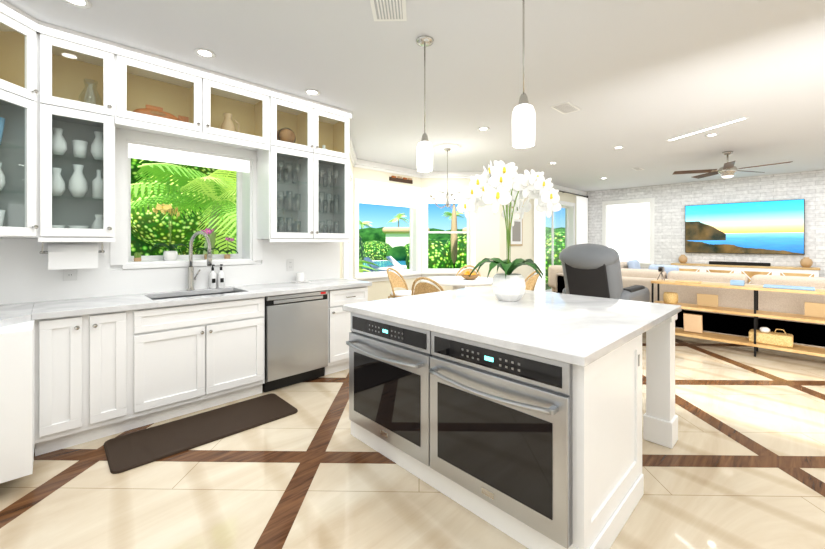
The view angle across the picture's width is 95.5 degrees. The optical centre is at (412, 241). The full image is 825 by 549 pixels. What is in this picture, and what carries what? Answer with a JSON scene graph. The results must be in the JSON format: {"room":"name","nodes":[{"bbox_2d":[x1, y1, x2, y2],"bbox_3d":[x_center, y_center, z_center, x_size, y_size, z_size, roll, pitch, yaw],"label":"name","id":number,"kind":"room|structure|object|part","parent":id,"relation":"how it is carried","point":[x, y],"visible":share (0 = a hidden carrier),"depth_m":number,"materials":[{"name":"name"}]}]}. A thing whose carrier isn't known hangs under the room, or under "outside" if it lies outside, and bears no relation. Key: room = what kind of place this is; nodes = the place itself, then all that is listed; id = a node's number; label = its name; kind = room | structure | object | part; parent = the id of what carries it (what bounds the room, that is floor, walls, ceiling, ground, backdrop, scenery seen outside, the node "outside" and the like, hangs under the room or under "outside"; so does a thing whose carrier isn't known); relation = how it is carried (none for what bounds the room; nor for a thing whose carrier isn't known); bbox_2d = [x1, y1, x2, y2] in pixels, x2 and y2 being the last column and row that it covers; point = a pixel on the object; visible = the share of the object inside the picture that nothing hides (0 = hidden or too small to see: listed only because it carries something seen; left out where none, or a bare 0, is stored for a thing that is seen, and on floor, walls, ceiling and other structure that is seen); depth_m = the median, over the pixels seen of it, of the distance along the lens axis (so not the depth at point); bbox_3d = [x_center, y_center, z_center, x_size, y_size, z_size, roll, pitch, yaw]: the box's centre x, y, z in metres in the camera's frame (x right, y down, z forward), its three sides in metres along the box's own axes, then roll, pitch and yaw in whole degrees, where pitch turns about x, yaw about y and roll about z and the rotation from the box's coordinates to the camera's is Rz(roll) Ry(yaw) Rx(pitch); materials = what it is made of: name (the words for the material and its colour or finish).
{"room":"kitchen","nodes":[
{"label":"kitchen","id":0,"kind":"room"},
{"bbox_2d":[0,117,338,232],"bbox_3d":[-1.821,-0.449,3.256,2.923,0.797,0.492,0,0,-44],"label":"vases","id":1,"kind":"object","parent":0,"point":[76,172],"depth_m":2.85,"materials":[{"name":"white ceramic"}]},
{"bbox_2d":[0,238,339,304],"bbox_3d":[-2.369,-0.065,3.374,3.820,2.850,0.335,0,0,-44],"label":"wall","id":2,"kind":"structure","parent":0,"point":[26,275],"depth_m":3.14,"materials":[{"name":"white"}]},
{"bbox_2d":[0,76,39,231],"bbox_3d":[-2.538,-0.515,2.242,0.401,0.842,0.401,0,0,-44],"label":"upper cabinet","id":3,"kind":"object","parent":2,"relation":"attached to","point":[19,99],"depth_m":2.51,"materials":[{"name":"white wood"}]},
{"bbox_2d":[0,0,39,83],"bbox_3d":[-2.538,-1.205,2.242,0.401,0.410,0.401,0,0,-44],"label":"upper cabinet","id":4,"kind":"object","parent":2,"relation":"attached to","point":[19,31],"depth_m":2.50,"materials":[{"name":"white wood"}]},
{"bbox_2d":[0,228,39,239],"bbox_3d":[-2.664,-0.495,2.505,0.217,0.930,0.259,0,0,-44],"label":"upper cabinet","id":5,"kind":"object","parent":2,"relation":"attached to","point":[4,232],"depth_m":2.42,"materials":[{"name":"white wood"}]},
{"bbox_2d":[40,21,55,239],"bbox_3d":[-2.680,-0.759,2.584,0.282,1.458,0.394,0,0,-44],"label":"upper cabinet","id":6,"kind":"object","parent":2,"relation":"attached to","point":[46,69],"depth_m":2.56,"materials":[{"name":"white wood"}]},
{"bbox_2d":[39,242,104,269],"bbox_3d":[-2.532,0.099,2.802,0.363,0.198,0.137,0,0,-44],"label":"paper towel holder","id":7,"kind":"object","parent":6,"relation":"attached to","point":[72,255],"visible":0.98,"depth_m":2.75,"materials":[{"name":"white paper"}]},
{"bbox_2d":[79,79,326,149],"bbox_3d":[-1.871,-1.091,3.261,2.701,0.260,0.409,0,0,-44],"label":"display","id":8,"kind":"object","parent":6,"relation":"in","point":[224,124],"depth_m":3.19,"materials":[{"name":"orange"}]},
{"bbox_2d":[63,269,76,280],"bbox_3d":[-2.631,0.229,2.883,0.082,0.130,0.006,0,0,-44],"label":"electrical outlet plate","id":9,"kind":"object","parent":2,"relation":"attached to","point":[69,274],"depth_m":2.88,"materials":[{"name":"white plastic"}]},
{"bbox_2d":[110,127,261,268],"bbox_3d":[-2.128,-0.362,3.600,1.240,1.175,0.345,0,0,-44],"label":"window","id":10,"kind":"structure","parent":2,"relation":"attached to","point":[241,162],"depth_m":3.44,"materials":[{"name":"white wood"}]},
{"bbox_2d":[134,203,237,261],"bbox_3d":[-2.126,-0.080,3.585,0.879,0.534,0.289,0,0,-44],"label":"plants","id":11,"kind":"object","parent":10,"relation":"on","point":[169,255],"visible":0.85,"depth_m":3.45,"materials":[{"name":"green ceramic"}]},
{"bbox_2d":[287,259,293,270],"bbox_3d":[-1.344,0.254,4.126,0.082,0.130,0.006,0,0,-44],"label":"electrical outlet plate","id":12,"kind":"object","parent":2,"relation":"attached to","point":[290,262],"depth_m":4.13,"materials":[{"name":"white plastic"}]},
{"bbox_2d":[264,290,327,391],"bbox_3d":[-1.263,0.923,3.748,0.620,0.870,0.572,0,0,-44],"label":"dishwasher","id":13,"kind":"object","parent":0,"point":[296,338],"visible":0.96,"depth_m":3.52,"materials":[{"name":"silver metal"}]},
{"bbox_2d":[340,157,352,277],"bbox_3d":[-1.089,-0.065,5.662,0.220,2.850,2.168,0,0,-5],"label":"wall","id":14,"kind":"structure","parent":0,"point":[350,165],"depth_m":4.78,"materials":[{"name":"beige paint"}]},
{"bbox_2d":[353,167,420,300],"bbox_3d":[-0.521,-0.065,7.435,1.940,2.850,0.220,0,0,-44],"label":"wall","id":15,"kind":"structure","parent":0,"point":[379,290],"depth_m":7.19,"materials":[{"name":"beige paint"}]},
{"bbox_2d":[359,186,414,207],"label":"window blinds","id":16,"kind":"object","parent":15,"relation":"attached to","point":[367,195],"depth_m":7.35,"materials":[{"name":"white fabric"}]},
{"bbox_2d":[389,176,412,183],"bbox_3d":[-0.222,-1.259,7.542,0.620,0.112,0.031,0,0,-44],"label":"fish sign","id":17,"kind":"object","parent":15,"relation":"attached to","point":[400,179],"visible":1,"depth_m":7.53,"materials":[{"name":"brown wood"}]},
{"bbox_2d":[342,167,654,292],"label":"window","id":18,"kind":"structure","parent":15,"relation":"in","point":[413,270],"depth_m":7.94,"materials":[{"name":"white wood"}]},
{"bbox_2d":[0,283,824,548],"bbox_3d":[3.150,1.409,4.224,13.200,0.101,10.300,0,0,-44],"label":"floor","id":19,"kind":"structure","parent":0,"point":[740,464],"depth_m":2.09,"materials":[{"name":"tile"}]},
{"bbox_2d":[0,314,55,483],"bbox_3d":[-2.742,0.920,2.078,1.076,0.880,1.000,0,0,-44],"label":"base cabinet","id":20,"kind":"object","parent":19,"relation":"on","point":[27,361],"depth_m":2.02,"materials":[{"name":"white wood"}]},
{"bbox_2d":[0,302,35,333],"bbox_3d":[-1.208,0.460,0.421,0.982,0.040,5.524,0,0,-44],"label":"countertop","id":21,"kind":"structure","parent":20,"relation":"on","point":[16,318],"depth_m":2.23,"materials":[{"name":"white stone"}]},
{"bbox_2d":[32,278,371,317],"bbox_3d":[-1.608,0.460,3.433,2.626,0.040,0.634,0,0,-44],"label":"countertop","id":22,"kind":"structure","parent":20,"relation":"on","point":[69,308],"depth_m":2.97,"materials":[{"name":"white stone"}]},
{"bbox_2d":[186,231,211,290],"bbox_3d":[-1.929,0.169,3.388,0.160,0.540,0.237,0,0,-44],"label":"sink faucet","id":23,"kind":"object","parent":22,"relation":"on","point":[191,278],"visible":0.98,"depth_m":3.39,"materials":[{"name":"silver metal"}]},
{"bbox_2d":[209,264,224,288],"bbox_3d":[-1.859,0.326,3.569,0.133,0.226,0.072,0,0,-44],"label":"soap dispensers","id":24,"kind":"object","parent":22,"relation":"on","point":[212,279],"visible":0.98,"depth_m":3.54,"materials":[{"name":"white plastic"}]},
{"bbox_2d":[291,272,309,282],"bbox_3d":[-1.223,0.385,4.102,0.170,0.106,0.120,0,0,-44],"label":"canister","id":25,"kind":"object","parent":22,"relation":"on","point":[299,277],"visible":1,"depth_m":4.06,"materials":[{"name":"white ceramic"}]},
{"bbox_2d":[32,318,35,325],"bbox_3d":[-2.572,0.920,2.078,0.672,0.880,0.671,0,0,-44],"label":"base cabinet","id":26,"kind":"object","parent":19,"relation":"on","point":[33,319],"depth_m":2.30,"materials":[{"name":"white wood"}]},
{"bbox_2d":[56,314,87,449],"bbox_3d":[-2.464,0.920,2.624,0.240,0.880,0.600,0,0,-44],"label":"base cabinet","id":27,"kind":"object","parent":19,"relation":"on","point":[73,372],"depth_m":2.45,"materials":[{"name":"white wood"}]},
{"bbox_2d":[88,310,135,441],"bbox_3d":[-2.287,0.920,2.795,0.252,0.880,0.600,0,0,-44],"label":"base cabinet","id":28,"kind":"object","parent":19,"relation":"on","point":[111,337],"depth_m":2.60,"materials":[{"name":"white wood"}]},
{"bbox_2d":[104,393,297,473],"bbox_3d":[-1.497,1.350,2.767,1.180,0.016,0.500,0,0,-44],"label":"rug","id":29,"kind":"object","parent":19,"relation":"on","point":[127,452],"visible":0.96,"depth_m":2.66,"materials":[{"name":"brown rubber"}]},
{"bbox_2d":[316,286,367,374],"bbox_3d":[-0.869,0.920,4.165,0.505,0.880,0.600,0,0,-44],"label":"base cabinet","id":30,"kind":"object","parent":19,"relation":"on","point":[339,321],"depth_m":3.88,"materials":[{"name":"white wood"}]},
{"bbox_2d":[387,267,410,298],"bbox_3d":[-0.140,0.903,6.436,0.634,0.918,0.658,0,0,-44],"label":"dining chair","id":31,"kind":"object","parent":19,"relation":"on","point":[395,280],"visible":0.71,"depth_m":6.55,"materials":[{"name":"wicker"}]},
{"bbox_2d":[411,277,443,294],"bbox_3d":[0.259,0.903,5.027,0.658,0.918,0.634,0,0,-44],"label":"dining chair","id":32,"kind":"object","parent":19,"relation":"on","point":[422,287],"visible":0.21,"depth_m":4.79,"materials":[{"name":"wicker"}]},
{"bbox_2d":[420,276,492,289],"bbox_3d":[0.741,0.978,5.998,1.240,0.765,1.240,0,0,-44],"label":"dining table","id":33,"kind":"object","parent":19,"relation":"on","point":[458,282],"visible":0.5,"depth_m":5.80,"materials":[{"name":"white"}]},
{"bbox_2d":[461,271,479,279],"bbox_3d":[0.910,0.525,5.925,0.300,0.138,0.297,0,0,-44],"label":"fruit bowl","id":34,"kind":"object","parent":33,"relation":"on","point":[473,276],"visible":0.88,"depth_m":5.85,"materials":[{"name":"brown wood"}]},
{"bbox_2d":[456,265,480,287],"bbox_3d":[1.016,0.903,6.941,0.694,0.918,0.679,0,0,-44],"label":"dining chair","id":35,"kind":"object","parent":19,"relation":"on","point":[469,270],"visible":0.15,"depth_m":7.19,"materials":[{"name":"wicker"}]},
{"bbox_2d":[351,310,680,548],"bbox_3d":[0.691,0.920,2.618,1.579,0.880,1.635,0,0,-44],"label":"kitchen island","id":36,"kind":"object","parent":19,"relation":"on","point":[608,478],"depth_m":1.80,"materials":[{"name":"wood"}]},
{"bbox_2d":[346,313,431,465],"bbox_3d":[-0.184,0.856,2.306,0.115,0.739,0.757,0,0,-44],"label":"oven","id":37,"kind":"object","parent":36,"relation":"in","point":[389,383],"visible":0.92,"depth_m":2.26,"materials":[{"name":"silver metal"}]},
{"bbox_2d":[428,331,571,548],"bbox_3d":[0.346,0.856,1.757,0.115,0.739,0.757,0,0,-44],"label":"oven","id":38,"kind":"object","parent":36,"relation":"in","point":[500,428],"visible":0.96,"depth_m":1.69,"materials":[{"name":"silver metal"}]},
{"bbox_2d":[343,286,680,369],"bbox_3d":[0.687,0.460,2.614,1.680,0.040,1.655,0,0,-44],"label":"island countertop","id":39,"kind":"structure","parent":36,"relation":"on","point":[574,330],"depth_m":2.19,"materials":[{"name":"white stone"}]},
{"bbox_2d":[456,160,561,300],"bbox_3d":[0.674,-0.069,2.886,0.830,1.016,0.674,0,0,-44],"label":"centrepiece","id":40,"kind":"object","parent":39,"relation":"on","point":[498,183],"visible":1,"depth_m":2.79,"materials":[{"name":"white plant"}]},
{"bbox_2d":[525,270,539,290],"bbox_3d":[1.720,0.903,5.999,0.710,0.918,0.709,0,0,-44],"label":"dining chair","id":41,"kind":"object","parent":19,"relation":"on","point":[530,283],"visible":0.23,"depth_m":6.10,"materials":[{"name":"wicker"}]},
{"bbox_2d":[559,243,649,301],"bbox_3d":[2.703,0.669,5.252,1.655,1.302,0.860,0,0,-44],"label":"chair","id":42,"kind":"object","parent":19,"relation":"on","point":[592,270],"visible":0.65,"depth_m":4.70,"materials":[{"name":"grey"}]},
{"bbox_2d":[548,261,824,347],"bbox_3d":[5.562,0.900,5.858,2.980,0.920,5.940,0,0,-44],"label":"sectional sofa","id":43,"kind":"object","parent":19,"relation":"on","point":[811,334],"visible":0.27,"depth_m":5.01,"materials":[{"name":"fabric"}]},
{"bbox_2d":[627,260,640,268],"bbox_3d":[4.627,0.570,7.805,0.420,0.396,0.196,0,0,-44],"label":"sofa pillow","id":44,"kind":"object","parent":43,"relation":"on","point":[633,264],"depth_m":7.69,"materials":[{"name":"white fabric"}]},
{"bbox_2d":[648,265,678,273],"bbox_3d":[4.059,0.570,6.075,0.196,0.396,0.420,0,0,-44],"label":"sofa pillow","id":45,"kind":"object","parent":43,"relation":"on","point":[668,268],"depth_m":6.00,"materials":[{"name":"blue fabric"}]},
{"bbox_2d":[651,279,824,356],"bbox_3d":[4.907,0.950,3.800,0.340,0.820,4.250,0,0,-44],"label":"console","id":46,"kind":"object","parent":19,"relation":"on","point":[756,313],"visible":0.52,"depth_m":4.55,"materials":[{"name":"brown wood"}]},
{"bbox_2d":[663,292,677,303],"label":"decor","id":47,"kind":"object","parent":46,"relation":"on","point":[668,297],"depth_m":5.12,"materials":[{"name":"beige wicker"}]},
{"bbox_2d":[675,280,701,282],"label":"decor","id":48,"kind":"object","parent":46,"relation":"on","point":[687,281],"depth_m":4.98,"materials":[{"name":"beige plastic"}]},
{"bbox_2d":[683,313,702,332],"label":"decor","id":49,"kind":"object","parent":46,"relation":"on","point":[694,323],"depth_m":4.99,"materials":[{"name":"beige wood"}]},
{"bbox_2d":[697,293,717,306],"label":"decor","id":50,"kind":"object","parent":46,"relation":"on","point":[710,300],"depth_m":4.91,"materials":[{"name":"beige wood"}]},
{"bbox_2d":[730,280,744,285],"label":"decor","id":51,"kind":"object","parent":46,"relation":"on","point":[732,282],"depth_m":4.65,"materials":[{"name":"blue plastic"}]},
{"bbox_2d":[749,327,792,347],"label":"decor","id":52,"kind":"object","parent":46,"relation":"on","point":[764,335],"depth_m":4.41,"materials":[{"name":"beige wicker"}]},
{"bbox_2d":[763,284,814,290],"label":"decor","id":53,"kind":"object","parent":46,"relation":"on","point":[765,285],"depth_m":4.32,"materials":[{"name":"blue plastic"}]},
{"bbox_2d":[805,302,824,317],"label":"decor","id":54,"kind":"object","parent":46,"relation":"on","point":[811,309],"depth_m":4.22,"materials":[{"name":"beige wood"}]},
{"bbox_2d":[671,263,819,283],"bbox_3d":[7.394,0.943,8.495,0.520,0.835,2.490,0,0,-44],"label":"tv console","id":55,"kind":"object","parent":19,"relation":"on","point":[749,271],"visible":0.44,"depth_m":8.16,"materials":[{"name":"white"}]},
{"bbox_2d":[678,255,687,262],"bbox_3d":[6.675,0.418,9.254,0.188,0.210,0.188,0,0,37],"label":"vase","id":56,"kind":"object","parent":55,"relation":"on","point":[682,259],"depth_m":9.19,"materials":[{"name":"beige ceramic"}]},
{"bbox_2d":[709,261,770,265],"bbox_3d":[7.376,0.488,8.485,0.090,0.070,1.050,0,0,-44],"label":"soundbar","id":57,"kind":"object","parent":55,"relation":"on","point":[740,263],"visible":0.98,"depth_m":8.43,"materials":[{"name":"black plastic"}]},
{"bbox_2d":[800,257,812,267],"bbox_3d":[8.134,0.418,7.743,0.188,0.210,0.188,0,0,37],"label":"vase","id":58,"kind":"object","parent":55,"relation":"on","point":[806,262],"depth_m":7.69,"materials":[{"name":"beige ceramic"}]},
{"bbox_2d":[4,0,824,191],"bbox_3d":[3.167,-1.565,4.206,13.200,0.150,10.250,0,0,-44],"label":"ceiling","id":59,"kind":"structure","parent":0,"point":[641,82],"depth_m":3.26,"materials":[{"name":"white paint"}]},
{"bbox_2d":[62,0,91,8],"bbox_3d":[-2.075,-1.487,2.307,0.155,0.006,0.155,0,0,40],"label":"recessed light","id":60,"kind":"object","parent":59,"relation":"in","point":[85,4],"depth_m":2.34,"materials":[{"name":"white"}]},
{"bbox_2d":[194,48,215,58],"bbox_3d":[-1.636,-1.487,2.956,0.155,0.006,0.155,0,0,22],"label":"recessed light","id":61,"kind":"object","parent":59,"relation":"in","point":[200,52],"depth_m":2.96,"materials":[{"name":"white"}]},
{"bbox_2d":[304,89,319,95],"bbox_3d":[-0.998,-1.487,3.725,0.155,0.006,0.155,0,0,40],"label":"recessed light","id":62,"kind":"object","parent":59,"relation":"in","point":[312,92],"depth_m":3.73,"materials":[{"name":"white"}]},
{"bbox_2d":[370,0,406,20],"bbox_3d":[-0.152,-1.483,2.338,0.220,0.013,0.360,0,0,1],"label":"ceiling vent","id":63,"kind":"object","parent":59,"relation":"in","point":[388,10],"depth_m":2.40,"materials":[{"name":"white metal"}]},
{"bbox_2d":[416,36,433,171],"bbox_3d":[0.091,-1.007,2.771,0.132,0.964,0.132,0,0,-44],"label":"pendant light","id":64,"kind":"object","parent":59,"relation":"hanging from","point":[424,155],"visible":1,"depth_m":2.73,"materials":[{"name":"white glass"}]},
{"bbox_2d":[428,144,463,208],"bbox_3d":[0.531,-1.011,5.902,0.656,0.955,0.629,0,0,-44],"label":"chandelier","id":65,"kind":"object","parent":59,"relation":"hanging from","point":[452,192],"visible":0.79,"depth_m":5.84,"materials":[{"name":"white"}]},
{"bbox_2d":[478,127,488,130],"bbox_3d":[0.934,-1.487,4.935,0.155,0.006,0.155,0,0,37],"label":"recessed light","id":66,"kind":"object","parent":59,"relation":"in","point":[482,128],"depth_m":4.95,"materials":[{"name":"white"}]},
{"bbox_2d":[512,0,535,147],"bbox_3d":[0.594,-1.002,2.005,0.132,0.974,0.132,0,0,-44],"label":"pendant light","id":67,"kind":"object","parent":59,"relation":"hanging from","point":[523,124],"visible":1,"depth_m":1.96,"materials":[{"name":"white glass"}]},
{"bbox_2d":[550,102,580,113],"bbox_3d":[1.703,-1.483,4.168,0.340,0.013,0.200,0,0,-44],"label":"ceiling vent","id":68,"kind":"object","parent":59,"relation":"in","point":[564,108],"depth_m":4.15,"materials":[{"name":"white metal"}]},
{"bbox_2d":[666,117,748,140],"bbox_3d":[3.871,-1.485,4.989,0.075,0.008,1.050,0,0,-13],"label":"ceiling vent","id":69,"kind":"object","parent":59,"relation":"in","point":[719,125],"visible":0.96,"depth_m":4.90,"materials":[{"name":"white metal"}]},
{"bbox_2d":[705,133,718,136],"bbox_3d":[4.165,-1.487,5.217,0.155,0.006,0.155,0,0,7],"label":"recessed light","id":70,"kind":"object","parent":59,"relation":"in","point":[715,134],"depth_m":5.23,"materials":[{"name":"white"}]},
{"bbox_2d":[672,151,792,178],"bbox_3d":[5.201,-1.272,6.158,1.461,0.434,1.471,0,0,-44],"label":"ceiling fan","id":71,"kind":"object","parent":59,"relation":"hanging from","point":[728,169],"visible":1,"depth_m":6.18,"materials":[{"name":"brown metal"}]},
{"bbox_2d":[421,178,499,290],"bbox_3d":[0.971,-0.065,8.119,1.795,2.850,0.220,0,0,-4],"label":"wall","id":72,"kind":"structure","parent":0,"point":[487,232],"depth_m":8.04,"materials":[{"name":"beige paint"}]},
{"bbox_2d":[427,193,463,203],"label":"window blinds","id":73,"kind":"object","parent":72,"relation":"attached to","point":[441,198],"depth_m":8.03,"materials":[{"name":"white fabric"}]},
{"bbox_2d":[349,134,586,196],"bbox_3d":[1.766,-1.423,8.291,8.991,0.135,1.763,0,0,-44],"label":"crown molding","id":74,"kind":"structure","parent":72,"relation":"attached to","point":[364,164],"depth_m":7.69,"materials":[{"name":"white wood"}]},
{"bbox_2d":[500,190,582,282],"bbox_3d":[3.513,-0.065,9.801,4.770,2.850,0.220,0,0,-44],"label":"wall","id":75,"kind":"structure","parent":0,"point":[525,251],"depth_m":8.82,"materials":[{"name":"beige paint"}]},
{"bbox_2d":[511,218,522,245],"bbox_3d":[2.350,-0.240,8.507,0.550,0.650,0.023,0,0,-44],"label":"picture frame","id":76,"kind":"object","parent":75,"relation":"attached to","point":[517,234],"depth_m":8.53,"materials":[{"name":"beige wood"}]},
{"bbox_2d":[536,198,544,291],"bbox_3d":[3.087,0.020,9.097,0.480,2.640,0.070,0,0,-44],"label":"panel","id":77,"kind":"object","parent":75,"relation":"hanging from","point":[540,216],"depth_m":9.06,"materials":[{"name":"white"}]},
{"bbox_2d":[545,209,566,291],"bbox_3d":[3.790,0.120,10.111,1.860,2.440,0.050,0,0,-44],"label":"sliding door","id":78,"kind":"structure","parent":75,"relation":"in","point":[549,290],"depth_m":10.12,"materials":[{"name":"clear glass"}]},
{"bbox_2d":[534,190,587,290],"bbox_3d":[3.993,-0.014,10.016,3.313,2.708,0.133,0,0,-44],"label":"panel","id":79,"kind":"object","parent":75,"relation":"hanging from","point":[581,227],"depth_m":10.71,"materials":[{"name":"white"}]},
{"bbox_2d":[585,170,824,276],"bbox_3d":[8.254,-0.065,8.166,0.220,2.850,8.720,0,0,-44],"label":"stone wall","id":80,"kind":"structure","parent":0,"point":[671,201],"depth_m":8.96,"materials":[{"name":"white brick"}]},
{"bbox_2d":[608,203,649,261],"label":"window blinds","id":81,"kind":"object","parent":80,"relation":"attached to","point":[628,232],"depth_m":10.42,"materials":[{"name":"white fabric"}]},
{"bbox_2d":[685,199,804,254],"bbox_3d":[7.566,-0.320,8.668,0.052,1.180,2.070,0,0,-44],"label":"tv","id":82,"kind":"object","parent":80,"relation":"attached to","point":[747,202],"depth_m":8.55,"materials":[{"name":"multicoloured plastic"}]},
{"bbox_3d":[7.547,-0.320,8.651,0.002,1.160,2.050,0,0,-44],"label":"tv screen","id":83,"kind":"part","parent":82,"relation":"part of","materials":[{"name":"glass"}]},
{"bbox_3d":[-0.758,1.570,159.136,300.000,0.180,290.000,0,0,-44],"label":"lawn","id":84,"kind":"structure","parent":0,"visible":0},
{"bbox_2d":[131,158,564,281],"bbox_3d":[-1.743,-2.495,63.752,97.632,11.224,85.941,0,0,-44],"label":"garden","id":85,"kind":"object","parent":84,"relation":"on","point":[202,198],"visible":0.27,"depth_m":10.10,"materials":[{"name":"green plant"}]},
{"bbox_2d":[362,260,405,271],"bbox_3d":[0.134,1.455,27.933,21.000,0.050,16.000,0,0,-44],"label":"swimming pool","id":86,"kind":"object","parent":84,"relation":"on","point":[383,263],"visible":0.11,"depth_m":24.94,"materials":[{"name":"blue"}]}
]}

